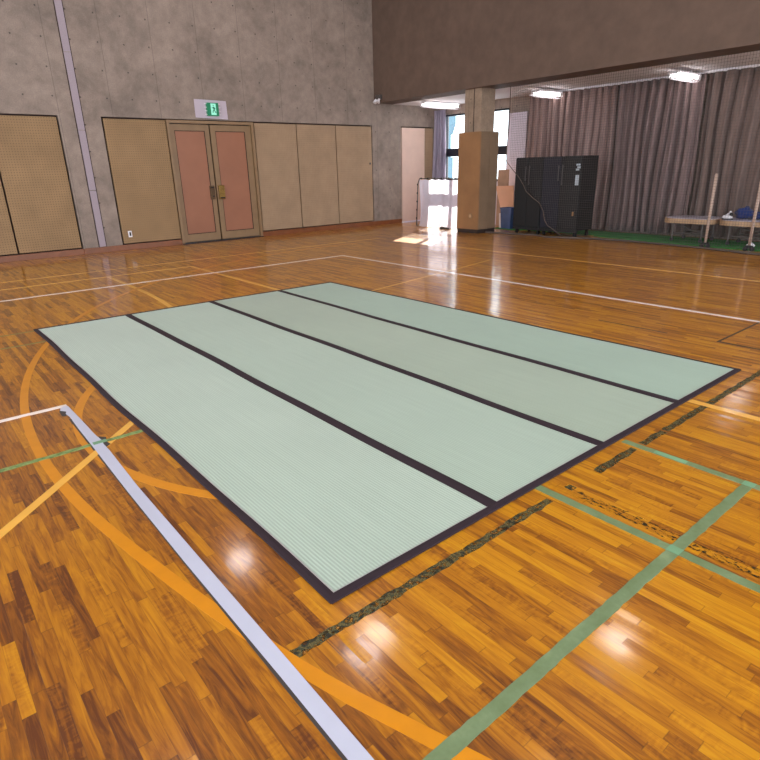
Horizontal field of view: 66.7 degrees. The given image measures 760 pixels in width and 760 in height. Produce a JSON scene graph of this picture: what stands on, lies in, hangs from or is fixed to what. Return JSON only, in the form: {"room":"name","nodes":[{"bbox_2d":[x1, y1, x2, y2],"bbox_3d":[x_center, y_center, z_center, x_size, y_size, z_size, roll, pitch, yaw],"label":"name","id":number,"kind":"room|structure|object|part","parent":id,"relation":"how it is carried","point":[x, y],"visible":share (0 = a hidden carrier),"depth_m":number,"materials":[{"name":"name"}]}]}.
{"room":"gymnasium","nodes":[
{"label":"gymnasium","id":0,"kind":"room"},
{"bbox_2d":[0,0,437,255],"bbox_3d":[-5.785,-5.500,9.855,19.400,6.600,0.312,-17,25,-36],"label":"wall","id":1,"kind":"structure","parent":0,"point":[79,63],"depth_m":11.16,"materials":[{"name":"concrete"}]},
{"bbox_2d":[0,180,17,254],"bbox_3d":[-6.905,-3.160,9.513,1.165,2.245,0.054,-17,25,-36],"label":"wall panel","id":2,"kind":"object","parent":1,"relation":"attached to","point":[7,241],"visible":1,"depth_m":10.03,"materials":[{"name":"beige wood"}]},
{"bbox_2d":[0,115,81,252],"bbox_3d":[-6.042,-3.426,10.179,1.020,2.245,0.054,-17,25,-36],"label":"wall panel","id":3,"kind":"object","parent":1,"relation":"attached to","point":[33,172],"visible":1,"depth_m":10.15,"materials":[{"name":"beige wood"}]},
{"bbox_2d":[0,239,182,262],"bbox_3d":[-8.598,-1.497,8.561,11.645,0.105,0.032,-17,25,-36],"label":"baseboard","id":4,"kind":"structure","parent":1,"relation":"attached to","point":[171,242],"depth_m":10.90,"materials":[{"name":"wood"}]},
{"bbox_2d":[102,118,180,243],"bbox_3d":[-4.613,-3.865,11.282,1.145,2.245,0.054,-17,25,-36],"label":"wall panel","id":5,"kind":"object","parent":1,"relation":"attached to","point":[138,150],"visible":1,"depth_m":11.23,"materials":[{"name":"beige wood"}]},
{"bbox_2d":[194,99,227,119],"bbox_3d":[-3.397,-5.480,11.683,0.695,0.355,0.112,-17,25,-36],"label":"exit sign","id":6,"kind":"object","parent":1,"relation":"attached to","point":[213,109],"visible":1,"depth_m":11.65,"materials":[{"name":"green"}]},
{"bbox_2d":[165,120,263,244],"bbox_3d":[-3.421,-4.166,12.191,1.880,2.380,0.141,-17,25,-36],"label":"door","id":7,"kind":"structure","parent":1,"relation":"in","point":[235,172],"depth_m":12.17,"materials":[{"name":"pink wood"}]},
{"bbox_3d":[-3.810,-4.064,11.939,0.611,1.986,0.023,-17,25,-36],"label":"panel","id":8,"kind":"part","parent":7,"relation":"part of","materials":[{"name":"wood"}]},
{"bbox_3d":[-3.531,-3.956,12.177,0.105,0.280,0.020,-17,25,-36],"label":"lock plate","id":9,"kind":"part","parent":7,"relation":"part of","materials":[{"name":"silver metal"}]},
{"bbox_3d":[-3.365,-4.000,12.286,0.130,0.280,0.051,-17,25,-36],"label":"lock plate","id":10,"kind":"part","parent":7,"relation":"part of","materials":[{"name":"gold metal"}]},
{"bbox_3d":[-3.133,-4.272,12.461,0.651,1.986,0.023,-17,25,-36],"label":"panel","id":11,"kind":"part","parent":7,"relation":"part of","materials":[{"name":"pink wood"}]},
{"bbox_2d":[253,123,301,230],"bbox_3d":[-2.292,-4.578,13.073,1.040,2.245,0.054,-17,25,-36],"label":"wall panel","id":12,"kind":"object","parent":1,"relation":"attached to","point":[275,144],"visible":1,"depth_m":13.03,"materials":[{"name":"beige wood"}]},
{"bbox_2d":[295,124,338,226],"bbox_3d":[-1.465,-4.832,13.711,1.060,2.245,0.054,-17,25,-36],"label":"wall panel","id":13,"kind":"object","parent":1,"relation":"attached to","point":[316,144],"visible":1,"depth_m":13.66,"materials":[{"name":"beige wood"}]},
{"bbox_2d":[263,219,401,235],"bbox_3d":[-1.042,-3.819,14.392,4.230,0.105,0.032,-17,25,-36],"label":"baseboard","id":14,"kind":"structure","parent":1,"relation":"attached to","point":[372,223],"depth_m":14.22,"materials":[{"name":"brown wood"}]},
{"bbox_2d":[335,126,372,223],"bbox_3d":[-0.624,-5.091,14.360,1.075,2.245,0.054,-17,25,-36],"label":"wall panel","id":15,"kind":"object","parent":1,"relation":"attached to","point":[353,143],"visible":1,"depth_m":14.31,"materials":[{"name":"beige wood"}]},
{"bbox_2d":[401,128,432,220],"bbox_3d":[1.002,-5.546,15.630,1.120,2.340,0.054,-17,25,-36],"label":"wall panel","id":16,"kind":"object","parent":1,"relation":"attached to","point":[416,143],"visible":0.68,"depth_m":15.51,"materials":[{"name":"wood"}]},
{"bbox_2d":[432,110,445,179],"bbox_3d":[1.621,-5.833,15.720,0.169,2.750,0.466,-17,25,-36],"label":"curtain","id":17,"kind":"object","parent":1,"relation":"hanging from","point":[439,149],"visible":0.62,"depth_m":15.51,"materials":[{"name":"fabric"}]},
{"bbox_2d":[0,221,759,759],"bbox_3d":[-0.252,-0.202,4.795,19.400,0.122,17.400,-17,25,-36],"label":"floor","id":18,"kind":"structure","parent":0,"point":[111,648],"depth_m":2.14,"materials":[{"name":"brown wood"}]},
{"bbox_2d":[0,430,142,472],"bbox_3d":[-3.245,0.867,1.905,4.860,0.003,0.042,-17,25,-36],"label":"tape","id":19,"kind":"object","parent":18,"relation":"on","point":[137,431],"visible":1,"depth_m":3.09,"materials":[{"name":"green plastic"}]},
{"bbox_2d":[59,406,373,759],"bbox_3d":[-0.284,0.854,1.740,0.119,0.004,5.465,-17,25,-36],"label":"floor line","id":20,"kind":"object","parent":18,"relation":"on","point":[325,720],"visible":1,"depth_m":1.91,"materials":[{"name":"white paint"}]},
{"bbox_2d":[92,439,106,444],"bbox_3d":[-1.558,0.344,3.209,0.070,0.001,0.037,-17,25,-36],"label":"tape patch","id":21,"kind":"object","parent":20,"relation":"on","point":[103,440],"visible":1,"depth_m":3.21,"materials":[{"name":"green plastic"}]},
{"bbox_2d":[33,282,740,603],"bbox_3d":[-0.409,-0.280,4.827,3.545,0.010,4.993,-17,25,-36],"label":"rug","id":22,"kind":"object","parent":18,"relation":"on","point":[355,431],"visible":1,"depth_m":3.62,"materials":[{"name":"green wicker"}]},
{"bbox_2d":[416,177,457,228],"bbox_3d":[1.504,-4.322,14.050,0.585,1.152,1.477,-17,25,-36],"label":"partition","id":23,"kind":"object","parent":18,"relation":"on","point":[438,198],"visible":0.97,"depth_m":13.92,"materials":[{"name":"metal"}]},
{"bbox_3d":[0.954,-4.452,14.443,0.025,1.126,0.135,-17,25,-36],"label":"post","id":24,"kind":"part","parent":23,"relation":"part of","materials":[{"name":"metal"}]},
{"bbox_3d":[1.404,-4.793,13.723,0.024,0.039,1.342,-17,25,-36],"label":"rail","id":25,"kind":"part","parent":23,"relation":"part of","materials":[{"name":"metal"}]},
{"bbox_2d":[496,170,508,224],"bbox_3d":[3.001,-4.472,14.149,0.030,1.288,0.320,-17,25,-36],"label":"cardboard sheet","id":26,"kind":"object","parent":18,"relation":"on","point":[503,175],"visible":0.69,"depth_m":14.03,"materials":[{"name":"brown cardboard"}]},
{"bbox_2d":[506,111,528,193],"bbox_3d":[3.289,-5.093,14.009,0.040,2.560,0.540,-17,25,-36],"label":"curtain","id":27,"kind":"object","parent":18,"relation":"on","point":[514,129],"visible":0.32,"depth_m":13.77,"materials":[{"name":"grey fabric"}]},
{"bbox_2d":[512,157,550,234],"bbox_3d":[3.312,-3.933,12.327,0.610,1.540,0.690,-17,25,-36],"label":"cabinet","id":28,"kind":"object","parent":18,"relation":"on","point":[526,214],"visible":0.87,"depth_m":12.15,"materials":[{"name":"black metal"}]},
{"bbox_3d":[2.994,-3.979,12.271,0.021,1.360,0.319,-17,25,-36],"label":"door","id":29,"kind":"part","parent":28,"relation":"part of","materials":[{"name":"black metal"}]},
{"bbox_3d":[3.139,-3.256,12.408,0.040,0.040,0.690,-17,25,-36],"label":"rail","id":30,"kind":"part","parent":28,"relation":"part of","materials":[{"name":"black rubber"}]},
{"bbox_3d":[3.210,-3.895,12.026,0.021,1.360,0.339,-17,25,-36],"label":"door","id":31,"kind":"part","parent":28,"relation":"part of","materials":[{"name":"black metal"}]},
{"bbox_2d":[539,155,598,236],"bbox_3d":[3.814,-3.736,11.755,0.610,1.540,0.877,-17,25,-36],"label":"cabinet","id":32,"kind":"object","parent":18,"relation":"on","point":[570,180],"visible":0.9,"depth_m":11.51,"materials":[{"name":"black metal"}]},
{"bbox_3d":[3.468,-3.793,11.731,0.021,1.360,0.416,-17,25,-36],"label":"door","id":33,"kind":"part","parent":32,"relation":"part of","materials":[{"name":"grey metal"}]},
{"bbox_3d":[3.641,-3.058,11.836,0.040,0.040,0.877,-17,25,-36],"label":"rail","id":34,"kind":"part","parent":32,"relation":"part of","materials":[{"name":"black rubber"}]},
{"bbox_3d":[3.743,-3.685,11.418,0.021,1.360,0.429,-17,25,-36],"label":"door","id":35,"kind":"part","parent":32,"relation":"part of","materials":[{"name":"black metal"}]},
{"bbox_2d":[423,484,751,759],"bbox_3d":[0.782,0.755,1.940,2.350,0.002,0.049,-17,25,-36],"label":"floor line","id":36,"kind":"object","parent":18,"relation":"on","point":[461,738],"visible":1,"depth_m":1.78,"materials":[{"name":"green paint"}]},
{"bbox_2d":[495,227,759,251],"bbox_3d":[6.745,-2.135,9.411,1.160,0.012,12.150,-17,25,-36],"label":"mat","id":37,"kind":"object","parent":18,"relation":"on","point":[604,235],"visible":0.46,"depth_m":10.86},
{"bbox_2d":[499,213,500,227],"bbox_3d":[2.883,-3.779,13.660,0.120,0.328,0.090,-17,25,-36],"label":"box","id":38,"kind":"object","parent":37,"relation":"on","point":[499,213],"visible":0.47,"depth_m":13.63,"materials":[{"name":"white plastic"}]},
{"bbox_2d":[500,207,513,228],"bbox_3d":[3.010,-3.783,13.460,0.300,0.468,0.330,-17,25,-36],"label":"storage bin","id":39,"kind":"object","parent":37,"relation":"on","point":[506,212],"visible":0.76,"depth_m":13.37,"materials":[{"name":"blue plastic"}]},
{"bbox_2d":[496,186,513,206],"bbox_3d":[3.007,-4.199,13.906,0.022,0.925,0.600,-17,25,-36],"label":"cardboard box","id":40,"kind":"object","parent":39,"relation":"on","point":[505,194],"visible":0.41,"depth_m":13.80,"materials":[{"name":"brown cardboard"}]},
{"bbox_2d":[664,215,721,242],"bbox_3d":[5.733,-2.767,10.572,0.720,0.420,0.910,-17,25,-36],"label":"table","id":41,"kind":"object","parent":37,"relation":"on","point":[701,218],"visible":0.78,"depth_m":10.41,"materials":[{"name":"grey laminate"}]},
{"bbox_2d":[719,218,759,244],"bbox_3d":[6.477,-2.474,9.725,0.720,0.420,1.320,-17,25,-36],"label":"table","id":42,"kind":"object","parent":37,"relation":"on","point":[729,222],"visible":0.73,"depth_m":9.77,"materials":[{"name":"grey laminate"}]},
{"bbox_2d":[722,213,732,219],"bbox_3d":[5.950,-2.804,9.872,0.065,0.120,0.189,-17,25,-36],"label":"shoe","id":43,"kind":"object","parent":42,"relation":"on","point":[727,217],"visible":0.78,"depth_m":9.86,"materials":[{"name":"white rubber"}]},
{"bbox_2d":[734,206,759,218],"bbox_3d":[6.449,-2.845,9.819,0.253,0.208,0.788,-17,25,-36],"label":"cloth bag","id":44,"kind":"object","parent":42,"relation":"on","point":[739,210],"visible":0.66,"depth_m":9.92,"materials":[{"name":"blue fabric"}]},
{"bbox_2d":[535,485,759,592],"bbox_3d":[1.794,0.912,1.443,0.046,0.002,3.350,-17,25,-36],"label":"tape","id":45,"kind":"object","parent":18,"relation":"on","point":[727,574],"visible":1,"depth_m":2.28,"materials":[{"name":"green plastic"}]},
{"bbox_2d":[666,544,683,554],"bbox_3d":[1.125,0.648,2.204,0.046,0.001,0.049,-17,25,-36],"label":"tape patch","id":46,"kind":"object","parent":45,"relation":"on","point":[671,548],"visible":1,"depth_m":2.20,"materials":[{"name":"green plastic"}]},
{"bbox_2d":[622,440,759,490],"bbox_3d":[2.362,0.742,1.869,0.046,0.003,3.330,-17,25,-36],"label":"tape","id":47,"kind":"object","parent":18,"relation":"on","point":[720,474],"visible":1,"depth_m":2.79,"materials":[{"name":"green plastic"}]},
{"bbox_2d":[654,450,687,462],"bbox_3d":[1.459,0.385,2.898,0.033,0.001,0.160,-17,25,-36],"label":"tape patch","id":48,"kind":"object","parent":47,"relation":"on","point":[656,451],"visible":1,"depth_m":2.90,"materials":[{"name":"green plastic"}]},
{"bbox_2d":[741,480,756,487],"bbox_3d":[1.687,0.475,2.638,0.046,0.001,0.049,-17,25,-36],"label":"tape patch","id":49,"kind":"object","parent":47,"relation":"on","point":[747,483],"visible":1,"depth_m":2.63,"materials":[{"name":"green plastic"}]},
{"bbox_2d":[699,174,717,246],"bbox_3d":[5.512,-2.811,9.628,0.080,1.190,0.170,-17,25,-36],"label":"post","id":50,"kind":"object","parent":18,"relation":"on","point":[716,175],"visible":0.71,"depth_m":9.63,"materials":[{"name":"beige metal"}]},
{"bbox_2d":[742,183,759,250],"bbox_3d":[5.942,-2.698,9.116,0.080,1.310,0.170,-17,25,-36],"label":"post","id":51,"kind":"object","parent":18,"relation":"on","point":[758,195],"visible":0.87,"depth_m":9.19,"materials":[{"name":"beige metal"}]},
{"bbox_2d":[457,87,498,233],"bbox_3d":[2.123,-4.715,12.563,0.610,2.900,0.615,-17,25,-36],"label":"concrete column","id":52,"kind":"structure","parent":0,"point":[478,144],"depth_m":12.38,"materials":[{"name":"beige concrete"}]},
{"bbox_2d":[372,0,759,103],"bbox_3d":[5.502,-6.452,7.483,0.600,3.700,17.100,-17,25,-36],"label":"wall","id":53,"kind":"structure","parent":0,"point":[423,49],"depth_m":10.57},
{"bbox_2d":[373,94,381,103],"bbox_3d":[-0.060,-6.767,13.915,0.173,0.198,0.220,-17,25,-36],"label":"wall speaker","id":54,"kind":"object","parent":53,"relation":"attached to","point":[377,97],"visible":1,"depth_m":13.88,"materials":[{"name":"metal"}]},
{"bbox_2d":[485,50,759,255],"bbox_3d":[4.844,-3.738,9.713,0.439,2.899,7.425,-17,25,-37],"label":"net","id":55,"kind":"object","parent":53,"relation":"hanging from","point":[556,215],"visible":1,"depth_m":10.10,"materials":[{"name":"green fabric"}]},
{"bbox_3d":[3.138,-4.433,11.688,0.014,2.875,1.525,-17,25,-36],"label":"edge cord","id":56,"kind":"part","parent":55,"relation":"part of","materials":[{"name":"white fabric"}]},
{"bbox_2d":[394,50,759,106],"bbox_3d":[6.390,-5.022,8.756,1.600,0.100,17.100,-17,25,-36],"label":"ceiling","id":57,"kind":"structure","parent":0,"point":[502,93],"depth_m":10.78,"materials":[{"name":"white paint"}]},
{"bbox_2d":[420,101,459,108],"bbox_3d":[1.497,-6.789,14.257,1.206,0.143,0.206,-17,25,-36],"label":"ceiling light","id":58,"kind":"object","parent":57,"relation":"hanging from","point":[426,104],"visible":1,"depth_m":14.15,"materials":[{"name":"white plastic"}]},
{"bbox_2d":[531,88,562,98],"bbox_3d":[3.540,-6.072,12.215,0.826,0.178,0.206,-17,25,-36],"label":"ceiling light","id":59,"kind":"object","parent":57,"relation":"hanging from","point":[545,92],"visible":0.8,"depth_m":12.13,"materials":[{"name":"white plastic"}]},
{"bbox_2d":[668,68,700,82],"bbox_3d":[5.360,-5.357,10.142,0.826,0.178,0.206,-17,25,-36],"label":"ceiling light","id":60,"kind":"object","parent":57,"relation":"hanging from","point":[687,76],"visible":0.89,"depth_m":10.05,"materials":[{"name":"white plastic"}]},
{"bbox_2d":[438,73,758,240],"bbox_3d":[7.029,-5.594,9.257,0.250,6.600,17.300,-17,25,-36],"label":"wall","id":61,"kind":"structure","parent":0,"point":[499,103],"depth_m":13.38,"materials":[{"name":"concrete"}]},
{"bbox_2d":[446,108,509,180],"bbox_3d":[2.492,-6.027,14.940,0.140,1.670,2.260,-17,25,-36],"label":"window","id":62,"kind":"structure","parent":61,"relation":"in","point":[501,149],"depth_m":15.43,"materials":[{"name":"clear glass"}]},
{"bbox_2d":[529,64,759,95],"bbox_3d":[7.566,-4.848,8.405,0.050,0.040,13.000,-17,25,-36],"label":"trim","id":63,"kind":"structure","parent":61,"relation":"attached to","point":[756,65],"depth_m":11.12,"materials":[{"name":"white plastic"}]},
{"bbox_2d":[526,85,618,228],"bbox_3d":[4.141,-4.863,12.818,0.423,2.810,2.161,-17,25,-36],"label":"curtain","id":64,"kind":"object","parent":63,"relation":"hanging from","point":[579,147],"visible":0.38,"depth_m":12.38,"materials":[{"name":"grey fabric"}]},
{"bbox_2d":[605,73,706,234],"bbox_3d":[5.390,-4.366,11.379,0.398,2.810,1.666,-17,25,-36],"label":"curtain","id":65,"kind":"object","parent":63,"relation":"hanging from","point":[698,86],"visible":0.8,"depth_m":11.29,"materials":[{"name":"fabric"}]},
{"bbox_2d":[685,66,759,239],"bbox_3d":[7.290,-3.631,9.247,0.405,2.810,4.209,-17,25,-36],"label":"curtain","id":66,"kind":"object","parent":63,"relation":"hanging from","point":[714,77],"visible":0.78,"depth_m":10.30,"materials":[{"name":"fabric"}]},
{"label":"outside","id":67,"kind":"structure","parent":0,"visible":0},
{"bbox_2d":[448,116,455,177],"bbox_3d":[1.316,-9.639,25.612,4.046,5.200,12.565,-3,20,-3],"label":"building","id":68,"kind":"structure","parent":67,"point":[452,120],"depth_m":19.90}
]}

